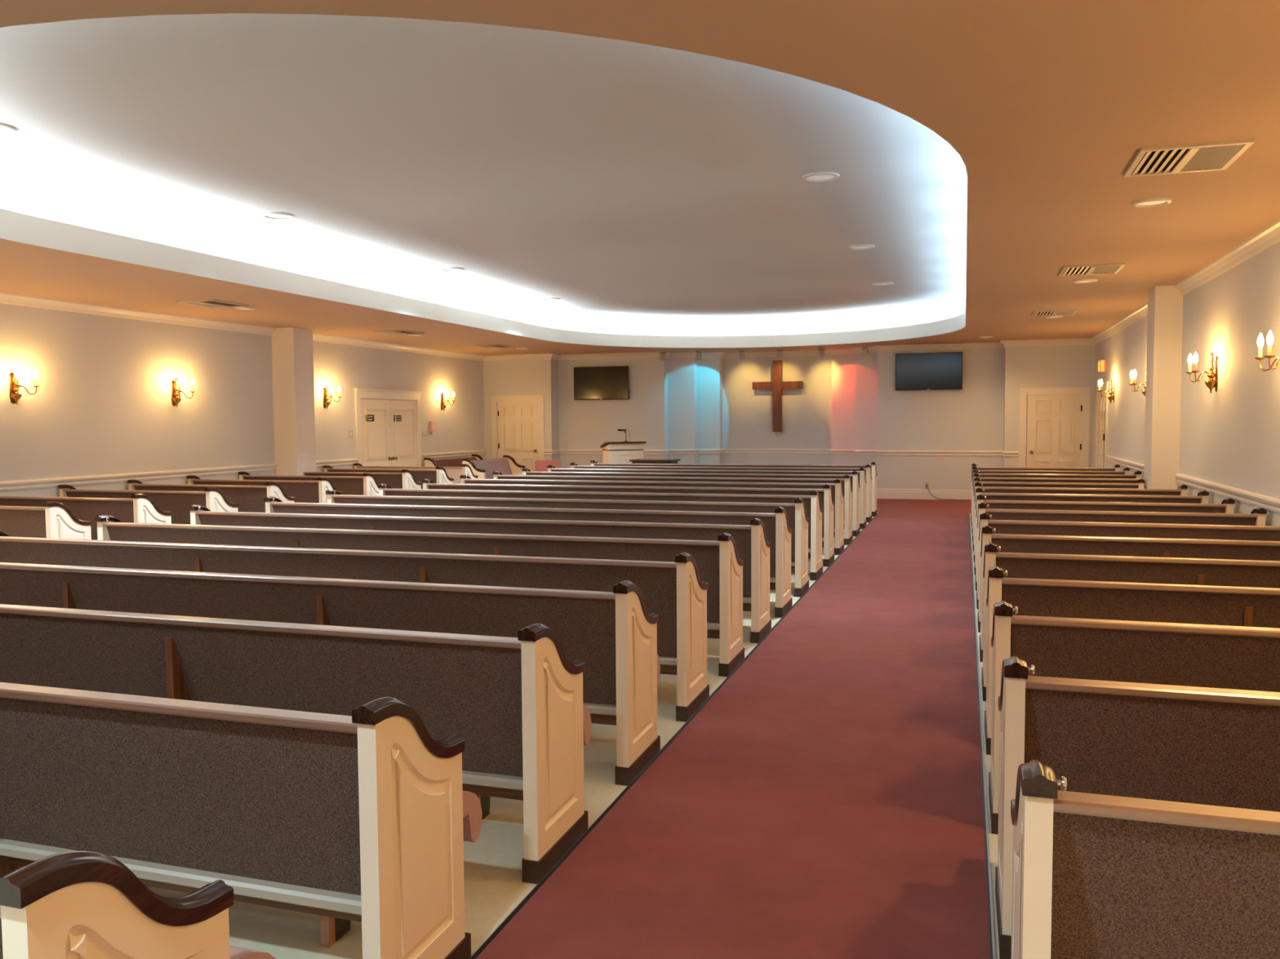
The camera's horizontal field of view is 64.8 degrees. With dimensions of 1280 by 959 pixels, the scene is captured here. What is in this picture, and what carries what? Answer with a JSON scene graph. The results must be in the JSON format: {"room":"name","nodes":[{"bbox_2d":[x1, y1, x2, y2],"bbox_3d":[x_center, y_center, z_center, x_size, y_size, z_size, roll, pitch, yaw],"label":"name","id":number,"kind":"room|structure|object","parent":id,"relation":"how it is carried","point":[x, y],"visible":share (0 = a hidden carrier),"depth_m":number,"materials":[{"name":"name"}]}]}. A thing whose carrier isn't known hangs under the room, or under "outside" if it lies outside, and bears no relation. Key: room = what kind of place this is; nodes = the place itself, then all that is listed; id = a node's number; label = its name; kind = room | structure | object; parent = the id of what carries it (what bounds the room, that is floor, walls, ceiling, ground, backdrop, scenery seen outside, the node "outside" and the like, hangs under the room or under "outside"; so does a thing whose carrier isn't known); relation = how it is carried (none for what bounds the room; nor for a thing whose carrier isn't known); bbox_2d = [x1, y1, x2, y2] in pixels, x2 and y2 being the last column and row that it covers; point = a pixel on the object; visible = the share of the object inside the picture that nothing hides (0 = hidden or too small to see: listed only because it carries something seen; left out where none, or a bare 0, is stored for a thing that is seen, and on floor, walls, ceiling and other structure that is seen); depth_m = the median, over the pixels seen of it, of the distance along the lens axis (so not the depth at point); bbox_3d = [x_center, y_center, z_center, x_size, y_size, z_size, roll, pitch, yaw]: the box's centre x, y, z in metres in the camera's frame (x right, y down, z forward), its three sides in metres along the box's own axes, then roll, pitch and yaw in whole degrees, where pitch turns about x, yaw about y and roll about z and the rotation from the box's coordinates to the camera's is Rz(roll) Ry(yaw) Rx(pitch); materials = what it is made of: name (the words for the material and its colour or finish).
{"room":"church","nodes":[
{"label":"church","id":0,"kind":"room"},
{"bbox_2d":[0,303,484,497],"bbox_3d":[-6.653,-0.584,11.576,0.200,3.000,24.400,1,4,18],"label":"wall","id":1,"kind":"structure","parent":0,"point":[102,403],"depth_m":12.94,"materials":[{"name":"white paint"}]},
{"bbox_2d":[8,368,39,404],"bbox_3d":[-6.661,-0.999,10.838,0.244,0.385,0.304,1,4,18],"label":"wall sconce","id":2,"kind":"object","parent":1,"relation":"attached to","point":[15,396],"visible":1,"depth_m":10.84,"materials":[{"name":"gold metal"}]},
{"bbox_2d":[0,291,275,335],"bbox_3d":[-7.804,-1.733,7.473,0.090,0.110,15.630,1,4,18],"label":"trim","id":3,"kind":"structure","parent":1,"relation":"attached to","point":[6,298],"depth_m":12.27,"materials":[{"name":"white paint"}]},
{"bbox_2d":[0,463,276,491],"bbox_3d":[-7.818,0.263,7.599,0.034,0.100,15.630,1,4,18],"label":"trim","id":4,"kind":"structure","parent":1,"relation":"attached to","point":[96,479],"depth_m":12.32,"materials":[{"name":"white paint"}]},
{"bbox_2d":[170,377,195,407],"bbox_3d":[-5.948,-1.133,13.052,0.244,0.385,0.304,1,4,18],"label":"wall sconce","id":5,"kind":"object","parent":1,"relation":"attached to","point":[175,400],"visible":1,"depth_m":13.06,"materials":[{"name":"gold metal"}]},
{"bbox_2d":[322,385,341,408],"bbox_3d":[-4.954,-1.320,16.141,0.244,0.385,0.304,1,4,18],"label":"wall sconce","id":6,"kind":"object","parent":1,"relation":"attached to","point":[326,403],"visible":1,"depth_m":16.15,"materials":[{"name":"gold metal"}]},
{"bbox_2d":[315,458,357,466],"bbox_3d":[-5.033,-0.262,16.252,0.034,0.100,1.640,1,4,18],"label":"trim","id":7,"kind":"structure","parent":1,"relation":"attached to","point":[345,461],"depth_m":16.46,"materials":[{"name":"white paint"}]},
{"bbox_2d":[353,388,422,466],"bbox_3d":[-4.433,-0.536,18.010,0.094,2.125,2.140,1,4,18],"label":"door","id":8,"kind":"structure","parent":1,"relation":"in","point":[384,441],"depth_m":17.94,"materials":[{"name":"beige paint"}]},
{"bbox_2d":[312,333,484,360],"bbox_3d":[-4.284,-2.396,18.412,0.090,0.110,6.450,1,4,18],"label":"trim","id":9,"kind":"structure","parent":1,"relation":"attached to","point":[316,337],"depth_m":17.97,"materials":[{"name":"white paint"}]},
{"bbox_2d":[421,449,486,459],"bbox_3d":[-3.725,-0.508,20.314,0.034,0.100,2.710,1,4,18],"label":"trim","id":10,"kind":"structure","parent":1,"relation":"attached to","point":[433,455],"depth_m":20.19,"materials":[{"name":"white paint"}]},
{"bbox_2d":[271,327,315,475],"bbox_3d":[-5.204,-0.778,15.165,0.400,2.950,0.470,1,4,18],"label":"wall column","id":11,"kind":"structure","parent":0,"point":[292,348],"depth_m":14.95,"materials":[{"name":"white paint"}]},
{"bbox_2d":[0,13,967,321],"bbox_3d":[0.070,-2.655,11.465,7.790,0.060,17.440,1,4,18],"label":"ceiling","id":12,"kind":"structure","parent":0,"point":[606,178],"depth_m":7.52,"materials":[{"name":"white paint"}]},
{"bbox_2d":[0,122,16,134],"bbox_3d":[-4.260,-2.303,6.598,0.300,0.016,0.300,1,4,18],"label":"recessed light","id":13,"kind":"object","parent":12,"relation":"in","point":[5,129],"visible":1,"depth_m":6.64,"materials":[{"name":"white ceramic"}]},
{"bbox_2d":[260,212,293,219],"bbox_3d":[-3.409,-2.477,9.471,0.300,0.016,0.300,1,4,18],"label":"recessed light","id":14,"kind":"object","parent":12,"relation":"in","point":[277,215],"visible":1,"depth_m":9.46,"materials":[{"name":"white ceramic"}]},
{"bbox_2d":[802,171,839,182],"bbox_3d":[1.454,-2.429,8.098,0.300,0.016,0.300,1,4,18],"label":"recessed light","id":15,"kind":"object","parent":12,"relation":"in","point":[824,176],"visible":1,"depth_m":8.07,"materials":[{"name":"white plastic"}]},
{"bbox_2d":[483,359,559,460],"bbox_3d":[-2.532,-1.192,21.525,1.550,3.000,0.400,1,4,18],"label":"wall","id":16,"kind":"structure","parent":0,"point":[511,377],"depth_m":21.28,"materials":[{"name":"white paint"}]},
{"bbox_2d":[490,395,544,471],"bbox_3d":[-2.595,-0.729,21.313,1.210,2.100,0.094,1,4,18],"label":"door","id":17,"kind":"structure","parent":16,"relation":"in","point":[521,418],"depth_m":21.31,"materials":[{"name":"beige paint"}]},
{"bbox_2d":[146,511,999,958],"bbox_3d":[-0.845,1.085,9.808,12.380,0.200,24.400,1,4,18],"label":"floor","id":18,"kind":"structure","parent":0,"point":[494,886],"depth_m":3.53,"materials":[{"name":"tile"}]},
{"bbox_2d":[0,501,92,539],"bbox_3d":[-6.092,0.600,9.524,2.082,0.870,0.660,1,4,18],"label":"pew","id":19,"kind":"object","parent":18,"relation":"on","point":[54,520],"visible":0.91,"depth_m":9.06,"materials":[{"name":"beige paint"}]},
{"bbox_2d":[0,493,172,540],"bbox_3d":[-5.789,0.542,10.467,2.082,0.870,0.660,1,4,18],"label":"pew","id":20,"kind":"object","parent":18,"relation":"on","point":[140,508],"visible":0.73,"depth_m":10.06,"materials":[{"name":"beige wood"}]},
{"bbox_2d":[0,850,275,958],"bbox_3d":[-3.118,0.986,2.583,4.819,0.870,0.660,1,4,18],"label":"pew","id":21,"kind":"object","parent":18,"relation":"on","point":[77,904],"visible":1,"depth_m":1.66,"materials":[{"name":"beige paint"}]},
{"bbox_2d":[57,484,239,524],"bbox_3d":[-5.486,0.485,11.409,2.082,0.870,0.660,1,4,18],"label":"pew","id":22,"kind":"object","parent":18,"relation":"on","point":[178,503],"visible":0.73,"depth_m":11.03,"materials":[{"name":"beige"}]},
{"bbox_2d":[127,479,295,512],"bbox_3d":[-5.182,0.428,12.351,2.082,0.870,0.660,1,4,18],"label":"pew","id":23,"kind":"object","parent":18,"relation":"on","point":[250,499],"visible":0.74,"depth_m":11.95,"materials":[{"name":"beige"}]},
{"bbox_2d":[0,682,482,958],"bbox_3d":[-2.827,0.931,3.487,4.819,0.870,0.660,1,4,18],"label":"pew","id":24,"kind":"object","parent":18,"relation":"on","point":[365,817],"visible":1,"depth_m":2.73,"materials":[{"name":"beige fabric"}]},
{"bbox_2d":[186,475,343,502],"bbox_3d":[-4.879,0.371,13.293,2.082,0.870,0.660,1,4,18],"label":"pew","id":25,"kind":"object","parent":18,"relation":"on","point":[304,491],"visible":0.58,"depth_m":12.86,"materials":[{"name":"beige"}]},
{"bbox_2d":[0,604,591,884],"bbox_3d":[-2.535,0.877,4.391,4.819,0.870,0.660,1,4,18],"label":"pew","id":26,"kind":"object","parent":18,"relation":"on","point":[518,710],"visible":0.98,"depth_m":3.66,"materials":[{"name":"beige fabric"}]},
{"bbox_2d":[238,471,378,495],"bbox_3d":[-4.576,0.314,14.236,2.082,0.870,0.660,1,4,18],"label":"pew","id":27,"kind":"object","parent":18,"relation":"on","point":[366,485],"visible":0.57,"depth_m":13.79,"materials":[{"name":"beige wood"}]},
{"bbox_2d":[0,562,660,786],"bbox_3d":[-2.244,0.822,5.296,4.819,0.870,0.660,1,4,18],"label":"pew","id":28,"kind":"object","parent":18,"relation":"on","point":[614,633],"visible":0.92,"depth_m":4.62,"materials":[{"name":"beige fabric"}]},
{"bbox_2d":[0,529,709,721],"bbox_3d":[-1.953,0.767,6.200,4.819,0.870,0.660,1,4,18],"label":"pew","id":29,"kind":"object","parent":18,"relation":"on","point":[675,592],"visible":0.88,"depth_m":5.60,"materials":[{"name":"beige"}]},
{"bbox_2d":[303,469,421,488],"bbox_3d":[-4.273,0.257,15.178,2.082,0.870,0.660,1,4,18],"label":"pew","id":30,"kind":"object","parent":18,"relation":"on","point":[405,479],"visible":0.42,"depth_m":14.71,"materials":[{"name":"beige wood"}]},
{"bbox_2d":[323,465,453,488],"bbox_3d":[-3.969,0.200,16.120,2.082,0.870,0.660,1,4,18],"label":"pew","id":31,"kind":"object","parent":18,"relation":"on","point":[439,475],"visible":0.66,"depth_m":15.68,"materials":[{"name":"beige wood"}]},
{"bbox_2d":[353,462,478,484],"bbox_3d":[-3.711,0.151,16.922,2.082,0.870,0.660,1,4,18],"label":"pew","id":32,"kind":"object","parent":18,"relation":"on","point":[454,473],"visible":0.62,"depth_m":16.46,"materials":[{"name":"beige paint"}]},
{"bbox_2d":[94,515,744,676],"bbox_3d":[-1.662,0.712,7.104,4.819,0.870,0.660,1,4,18],"label":"pew","id":33,"kind":"object","parent":18,"relation":"on","point":[719,565],"visible":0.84,"depth_m":6.52,"materials":[{"name":"beige"}]},
{"bbox_2d":[188,504,771,643],"bbox_3d":[-1.371,0.657,8.008,4.819,0.870,0.660,1,4,18],"label":"pew","id":34,"kind":"object","parent":18,"relation":"on","point":[753,547],"visible":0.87,"depth_m":7.43,"materials":[{"name":"beige"}]},
{"bbox_2d":[263,496,792,617],"bbox_3d":[-1.080,0.603,8.913,4.819,0.870,0.660,1,4,18],"label":"pew","id":35,"kind":"object","parent":18,"relation":"on","point":[778,531],"visible":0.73,"depth_m":8.33,"materials":[{"name":"beige"}]},
{"bbox_2d":[325,489,808,597],"bbox_3d":[-0.789,0.548,9.817,4.819,0.870,0.660,1,4,18],"label":"pew","id":36,"kind":"object","parent":18,"relation":"on","point":[797,521],"visible":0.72,"depth_m":9.23,"materials":[{"name":"beige"}]},
{"bbox_2d":[377,484,822,580],"bbox_3d":[-0.498,0.493,10.721,4.819,0.870,0.660,1,4,18],"label":"pew","id":37,"kind":"object","parent":18,"relation":"on","point":[814,512],"visible":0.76,"depth_m":10.15,"materials":[{"name":"beige"}]},
{"bbox_2d":[422,479,834,566],"bbox_3d":[-0.207,0.438,11.625,4.819,0.870,0.660,1,4,18],"label":"pew","id":38,"kind":"object","parent":18,"relation":"on","point":[827,504],"visible":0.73,"depth_m":11.04,"materials":[{"name":"beige"}]},
{"bbox_2d":[459,475,844,555],"bbox_3d":[0.084,0.383,12.530,4.819,0.870,0.660,1,4,18],"label":"pew","id":39,"kind":"object","parent":18,"relation":"on","point":[837,487],"visible":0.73,"depth_m":11.96,"materials":[{"name":"beige wood"}]},
{"bbox_2d":[493,471,853,545],"bbox_3d":[0.375,0.329,13.434,4.819,0.870,0.660,1,4,18],"label":"pew","id":40,"kind":"object","parent":18,"relation":"on","point":[847,491],"visible":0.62,"depth_m":12.85,"materials":[{"name":"beige wood"}]},
{"bbox_2d":[521,467,860,536],"bbox_3d":[0.666,0.274,14.338,4.819,0.870,0.660,1,4,18],"label":"pew","id":41,"kind":"object","parent":18,"relation":"on","point":[855,486],"visible":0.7,"depth_m":13.76,"materials":[{"name":"beige wood"}]},
{"bbox_2d":[546,465,866,528],"bbox_3d":[0.957,0.219,15.242,4.819,0.870,0.660,1,4,18],"label":"pew","id":42,"kind":"object","parent":18,"relation":"on","point":[862,481],"visible":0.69,"depth_m":14.67,"materials":[{"name":"beige wood"}]},
{"bbox_2d":[569,462,872,522],"bbox_3d":[1.248,0.164,16.147,4.819,0.870,0.660,1,4,18],"label":"pew","id":43,"kind":"object","parent":18,"relation":"on","point":[868,477],"visible":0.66,"depth_m":15.57,"materials":[{"name":"beige wood"}]},
{"bbox_2d":[469,511,995,958],"bbox_3d":[1.610,1.122,7.074,1.442,0.012,20.100,1,4,18],"label":"carpet","id":44,"kind":"object","parent":18,"relation":"on","point":[827,799],"visible":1,"depth_m":4.03,"materials":[{"name":"red carpet"}]},
{"bbox_2d":[590,460,877,516],"bbox_3d":[1.539,0.109,17.051,4.819,0.870,0.660,1,4,18],"label":"pew","id":45,"kind":"object","parent":18,"relation":"on","point":[873,469],"visible":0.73,"depth_m":16.46,"materials":[{"name":"beige wood"}]},
{"bbox_2d":[876,498,971,513],"bbox_3d":[2.120,0.421,19.015,11.880,0.010,2.990,1,4,18],"label":"carpet","id":46,"kind":"object","parent":18,"relation":"on","point":[882,504],"visible":0.02,"depth_m":17.85,"materials":[{"name":"red carpet"}]},
{"bbox_2d":[423,453,483,466],"bbox_3d":[-3.456,-0.034,19.893,0.660,0.870,2.012,1,4,18],"label":"pew","id":47,"kind":"object","parent":46,"relation":"on","point":[428,462],"visible":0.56,"depth_m":19.69,"materials":[{"name":"brown fabric"}]},
{"bbox_2d":[461,455,525,479],"bbox_3d":[-2.674,0.000,19.223,0.660,0.870,1.812,1,4,18],"label":"pew","id":48,"kind":"object","parent":46,"relation":"on","point":[507,465],"visible":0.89,"depth_m":19.41,"materials":[{"name":"beige paint"}]},
{"bbox_2d":[534,460,559,471],"bbox_3d":[-1.839,0.010,19.897,0.520,0.760,0.510,0,3,0],"label":"upholstered chair","id":49,"kind":"object","parent":46,"relation":"on","point":[540,465],"visible":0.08,"depth_m":20.05,"materials":[{"name":"pink fabric"}]},
{"bbox_2d":[600,441,645,463],"bbox_3d":[-0.322,-0.148,19.141,0.740,1.145,0.560,-1,4,-18],"label":"pulpit","id":50,"kind":"object","parent":46,"relation":"on","point":[613,452],"visible":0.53,"depth_m":18.90,"materials":[{"name":"beige paint"}]},
{"bbox_2d":[629,458,679,463],"bbox_3d":[0.278,0.047,18.433,0.800,0.830,0.560,1,4,18],"label":"table","id":51,"kind":"object","parent":46,"relation":"on","point":[637,460],"visible":0.27,"depth_m":18.19,"materials":[{"name":"brown wood"}]},
{"bbox_2d":[970,463,1119,520],"bbox_3d":[6.086,0.185,15.245,2.042,0.870,0.660,1,4,18],"label":"pew","id":52,"kind":"object","parent":18,"relation":"on","point":[1116,468],"visible":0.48,"depth_m":14.95,"materials":[{"name":"beige wood"}]},
{"bbox_2d":[971,466,1129,524],"bbox_3d":[5.801,0.239,14.360,2.042,0.870,0.660,1,4,18],"label":"pew","id":53,"kind":"object","parent":18,"relation":"on","point":[1126,470],"visible":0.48,"depth_m":14.05,"materials":[{"name":"beige wood"}]},
{"bbox_2d":[971,469,1141,533],"bbox_3d":[5.516,0.292,13.474,2.042,0.870,0.660,1,4,18],"label":"pew","id":54,"kind":"object","parent":18,"relation":"on","point":[1137,474],"visible":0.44,"depth_m":13.18,"materials":[{"name":"beige wood"}]},
{"bbox_2d":[972,472,1143,542],"bbox_3d":[5.231,0.346,12.588,2.042,0.870,0.660,1,4,18],"label":"pew","id":55,"kind":"object","parent":18,"relation":"on","point":[975,475],"visible":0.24,"depth_m":12.33,"materials":[{"name":"beige wood"}]},
{"bbox_2d":[973,476,1144,550],"bbox_3d":[4.827,0.398,11.741,1.792,0.870,0.660,1,4,18],"label":"pew","id":56,"kind":"object","parent":18,"relation":"on","point":[1139,484],"visible":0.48,"depth_m":11.43,"materials":[{"name":"beige paint"}]},
{"bbox_2d":[973,481,1187,561],"bbox_3d":[4.661,0.454,10.817,2.042,0.870,0.660,1,4,18],"label":"pew","id":57,"kind":"object","parent":18,"relation":"on","point":[1181,490],"visible":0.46,"depth_m":10.51,"materials":[{"name":"beige"}]},
{"bbox_2d":[973,487,1208,575],"bbox_3d":[4.375,0.507,9.932,2.042,0.870,0.660,1,4,18],"label":"pew","id":58,"kind":"object","parent":18,"relation":"on","point":[1202,497],"visible":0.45,"depth_m":9.63,"materials":[{"name":"beige"}]},
{"bbox_2d":[974,493,1235,591],"bbox_3d":[4.090,0.561,9.046,2.042,0.870,0.660,1,4,18],"label":"pew","id":59,"kind":"object","parent":18,"relation":"on","point":[1226,506],"visible":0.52,"depth_m":8.74,"materials":[{"name":"beige"}]},
{"bbox_2d":[976,502,1266,609],"bbox_3d":[3.805,0.615,8.161,2.042,0.870,0.660,1,4,18],"label":"pew","id":60,"kind":"object","parent":18,"relation":"on","point":[1257,516],"visible":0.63,"depth_m":7.86,"materials":[{"name":"beige"}]},
{"bbox_2d":[977,512,1279,632],"bbox_3d":[3.520,0.668,7.275,2.042,0.870,0.660,1,4,18],"label":"pew","id":61,"kind":"object","parent":18,"relation":"on","point":[1231,532],"visible":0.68,"depth_m":7.01,"materials":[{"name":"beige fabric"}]},
{"bbox_2d":[979,525,1279,662],"bbox_3d":[3.235,0.722,6.389,2.042,0.870,0.660,1,4,18],"label":"pew","id":62,"kind":"object","parent":18,"relation":"on","point":[1258,550],"visible":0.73,"depth_m":6.17,"materials":[{"name":"beige"}]},
{"bbox_2d":[981,542,1279,701],"bbox_3d":[2.950,0.776,5.504,2.042,0.870,0.660,1,4,18],"label":"pew","id":63,"kind":"object","parent":18,"relation":"on","point":[1149,570],"visible":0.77,"depth_m":5.32,"materials":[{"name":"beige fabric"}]},
{"bbox_2d":[984,565,1279,755],"bbox_3d":[2.665,0.829,4.618,2.042,0.870,0.660,1,4,18],"label":"pew","id":64,"kind":"object","parent":18,"relation":"on","point":[1228,606],"visible":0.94,"depth_m":4.48,"materials":[{"name":"beige"}]},
{"bbox_2d":[988,600,1279,834],"bbox_3d":[2.380,0.883,3.732,2.042,0.870,0.660,1,4,18],"label":"pew","id":65,"kind":"object","parent":18,"relation":"on","point":[1174,654],"visible":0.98,"depth_m":3.64,"materials":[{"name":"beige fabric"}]},
{"bbox_2d":[995,656,1279,958],"bbox_3d":[2.095,0.937,2.847,2.042,0.870,0.660,1,4,18],"label":"pew","id":66,"kind":"object","parent":18,"relation":"on","point":[1219,747],"visible":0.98,"depth_m":2.81,"materials":[{"name":"beige"}]},
{"bbox_2d":[1010,760,1279,958],"bbox_3d":[1.810,0.990,1.961,2.042,0.870,0.660,1,4,18],"label":"pew","id":67,"kind":"object","parent":18,"relation":"on","point":[1095,876],"visible":1,"depth_m":1.95,"materials":[{"name":"brown fabric"}]},
{"bbox_2d":[558,357,665,468],"bbox_3d":[-0.605,-1.183,21.147,2.350,3.000,0.060,1,4,18],"label":"wall","id":68,"kind":"structure","parent":0,"point":[583,424],"depth_m":21.09,"materials":[{"name":"white paint"}]},
{"bbox_2d":[573,365,629,399],"bbox_3d":[-0.806,-2.014,21.077,1.210,0.690,0.094,1,4,18],"label":"television","id":69,"kind":"object","parent":68,"relation":"attached to","point":[590,383],"visible":1,"depth_m":21.03,"materials":[{"name":"black plastic"}]},
{"bbox_2d":[0,0,1279,355],"bbox_3d":[-0.865,-1.975,9.629,12.180,0.030,24.200,1,4,18],"label":"ceiling","id":70,"kind":"structure","parent":0,"point":[1046,106],"depth_m":4.61,"materials":[{"name":"beige paint"}]},
{"bbox_2d":[175,299,248,307],"bbox_3d":[-4.976,-2.047,11.737,0.520,0.018,0.600,1,4,18],"label":"ceiling vent","id":71,"kind":"object","parent":70,"relation":"in","point":[204,303],"visible":1,"depth_m":11.68,"materials":[{"name":"silver metal"}]},
{"bbox_2d":[374,329,424,334],"bbox_3d":[-3.722,-2.284,15.634,0.520,0.018,0.600,1,4,18],"label":"ceiling vent","id":72,"kind":"object","parent":70,"relation":"in","point":[391,331],"visible":1,"depth_m":15.57,"materials":[{"name":"silver metal"}]},
{"bbox_2d":[0,178,965,336],"bbox_3d":[0.071,-2.364,11.482,7.730,0.522,17.380,1,4,18],"label":"cove","id":73,"kind":"object","parent":70,"relation":"attached to","point":[15,197],"visible":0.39,"depth_m":13.08,"materials":[{"name":"white paint"}]},
{"bbox_2d":[0,13,968,347],"bbox_3d":[0.073,-2.188,11.493,7.050,0.225,16.700,1,4,18],"label":"trim","id":74,"kind":"structure","parent":73,"relation":"attached to","point":[14,226],"depth_m":11.53,"materials":[{"name":"white paint"}]},
{"bbox_2d":[1031,309,1078,315],"bbox_3d":[5.492,-2.211,13.356,0.520,0.018,0.600,1,4,18],"label":"ceiling vent","id":75,"kind":"object","parent":70,"relation":"in","point":[1059,312],"visible":1,"depth_m":13.32,"materials":[{"name":"silver metal"}]},
{"bbox_2d":[1057,262,1125,276],"bbox_3d":[4.254,-1.977,9.507,0.520,0.018,0.600,1,4,18],"label":"ceiling vent","id":76,"kind":"object","parent":70,"relation":"in","point":[1104,268],"visible":1,"depth_m":9.47,"materials":[{"name":"silver metal"}]},
{"bbox_2d":[1131,197,1173,207],"bbox_3d":[3.329,-1.800,6.554,0.240,0.016,0.240,1,4,18],"label":"recessed light","id":77,"kind":"object","parent":70,"relation":"in","point":[1155,202],"visible":1,"depth_m":6.53,"materials":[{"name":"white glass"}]},
{"bbox_2d":[1124,138,1254,177],"bbox_3d":[2.947,-1.732,5.449,0.520,0.018,0.600,1,4,18],"label":"ceiling vent","id":78,"kind":"object","parent":70,"relation":"in","point":[1210,156],"visible":1,"depth_m":5.41,"materials":[{"name":"silver metal"}]},
{"bbox_2d":[665,352,877,467],"bbox_3d":[2.684,-1.169,20.547,4.400,3.000,0.810,1,4,18],"label":"wall niche","id":79,"kind":"object","parent":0,"point":[711,403],"visible":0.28,"depth_m":20.84,"materials":[{"name":"white paint"}]},
{"bbox_2d":[752,360,803,431],"bbox_3d":[2.832,-1.713,20.741,1.030,1.460,0.170,1,4,18],"label":"wall cross","id":80,"kind":"object","parent":79,"relation":"attached to","point":[777,384],"visible":1,"depth_m":20.66,"materials":[{"name":"brown wood"}]},
{"bbox_2d":[876,348,1004,490],"bbox_3d":[5.683,-1.106,19.128,2.300,3.000,0.060,1,4,18],"label":"wall","id":81,"kind":"structure","parent":0,"point":[971,417],"depth_m":19.10,"materials":[{"name":"white paint"}]},
{"bbox_2d":[543,448,1018,457],"bbox_3d":[2.622,-0.549,20.313,9.340,0.100,1.244,1,4,18],"label":"trim","id":82,"kind":"structure","parent":81,"relation":"attached to","point":[868,452],"depth_m":20.67,"materials":[{"name":"white paint"}]},
{"bbox_2d":[484,337,1094,360],"bbox_3d":[2.534,-2.545,20.191,11.980,0.110,1.300,1,4,18],"label":"trim","id":83,"kind":"structure","parent":81,"relation":"attached to","point":[1002,344],"depth_m":20.54,"materials":[{"name":"white paint"}]},
{"bbox_2d":[876,488,971,499],"bbox_3d":[2.630,0.244,20.367,9.340,0.200,1.228,1,4,18],"label":"baseboard","id":84,"kind":"structure","parent":81,"relation":"attached to","point":[902,494],"depth_m":19.25,"materials":[{"name":"white paint"}]},
{"bbox_2d":[895,351,963,391],"bbox_3d":[5.462,-2.042,19.058,1.220,0.700,0.094,1,4,18],"label":"television","id":85,"kind":"object","parent":81,"relation":"attached to","point":[923,371],"visible":1,"depth_m":19.01,"materials":[{"name":"black plastic"}]},
{"bbox_2d":[1003,344,1095,467],"bbox_3d":[7.422,-1.071,18.329,1.500,3.000,0.400,1,4,18],"label":"wall","id":86,"kind":"structure","parent":0,"point":[1058,366],"depth_m":18.13,"materials":[{"name":"white paint"}]},
{"bbox_2d":[1018,386,1090,467],"bbox_3d":[7.430,-0.601,18.094,1.170,2.090,0.094,1,4,18],"label":"door","id":87,"kind":"structure","parent":86,"relation":"in","point":[1058,419],"depth_m":18.10,"materials":[{"name":"beige paint"}]},
{"bbox_2d":[1143,285,1183,488],"bbox_3d":[5.731,-0.608,11.035,0.290,2.950,0.450,1,4,18],"label":"wall column","id":88,"kind":"structure","parent":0,"point":[1165,303],"depth_m":10.82,"materials":[{"name":"white paint"}]},
{"bbox_2d":[1093,241,1279,526],"bbox_3d":[4.943,-0.442,7.853,0.200,3.000,24.400,1,4,18],"label":"wall","id":89,"kind":"structure","parent":0,"point":[1229,436],"depth_m":8.97,"materials":[{"name":"white paint"}]},
{"bbox_2d":[1094,381,1108,467],"bbox_3d":[7.707,-0.551,16.864,0.050,2.130,1.330,1,4,18],"label":"door","id":90,"kind":"structure","parent":89,"relation":"in","point":[1102,402],"depth_m":16.75,"materials":[{"name":"beige paint"}]},
{"bbox_2d":[1097,378,1115,403],"bbox_3d":[7.214,-1.367,15.589,0.244,0.385,0.304,1,4,18],"label":"wall sconce","id":91,"kind":"object","parent":89,"relation":"attached to","point":[1110,397],"visible":1,"depth_m":15.55,"materials":[{"name":"gold metal"}]},
{"bbox_2d":[1090,302,1147,344],"bbox_3d":[6.945,-2.240,14.492,0.090,0.110,7.050,1,4,18],"label":"trim","id":92,"kind":"structure","parent":89,"relation":"attached to","point":[1140,313],"depth_m":14.46,"materials":[{"name":"white paint"}]},
{"bbox_2d":[1105,455,1144,472],"bbox_3d":[6.704,-0.191,13.730,0.034,0.100,5.220,1,4,18],"label":"trim","id":93,"kind":"structure","parent":89,"relation":"attached to","point":[1133,465],"depth_m":14.20,"materials":[{"name":"white paint"}]},
{"bbox_2d":[1128,369,1146,396],"bbox_3d":[6.235,-1.183,12.548,0.244,0.385,0.304,1,4,18],"label":"wall sconce","id":94,"kind":"object","parent":89,"relation":"attached to","point":[1132,374],"visible":0.66,"depth_m":12.52,"materials":[{"name":"gold metal"}]},
{"bbox_2d":[1186,351,1218,393],"bbox_3d":[5.180,-0.984,9.269,0.244,0.385,0.304,1,4,18],"label":"wall sconce","id":95,"kind":"object","parent":89,"relation":"attached to","point":[1211,384],"visible":1,"depth_m":9.23,"materials":[{"name":"gold metal"}]},
{"bbox_2d":[1174,218,1279,295],"bbox_3d":[3.427,-1.578,3.563,0.090,0.110,15.050,1,4,18],"label":"trim","id":96,"kind":"structure","parent":89,"relation":"attached to","point":[1268,236],"depth_m":8.51,"materials":[{"name":"white paint"}]},
{"bbox_2d":[1175,473,1279,513],"bbox_3d":[3.467,0.419,3.671,0.034,0.100,15.050,1,4,18],"label":"trim","id":97,"kind":"structure","parent":89,"relation":"attached to","point":[1270,504],"depth_m":8.54,"materials":[{"name":"white paint"}]},
{"bbox_2d":[1253,330,1279,371],"bbox_3d":[4.461,-0.849,7.036,0.244,0.385,0.304,1,4,18],"label":"wall sconce","id":98,"kind":"object","parent":89,"relation":"attached to","point":[1269,340],"visible":1,"depth_m":7.05,"materials":[{"name":"gold metal"}]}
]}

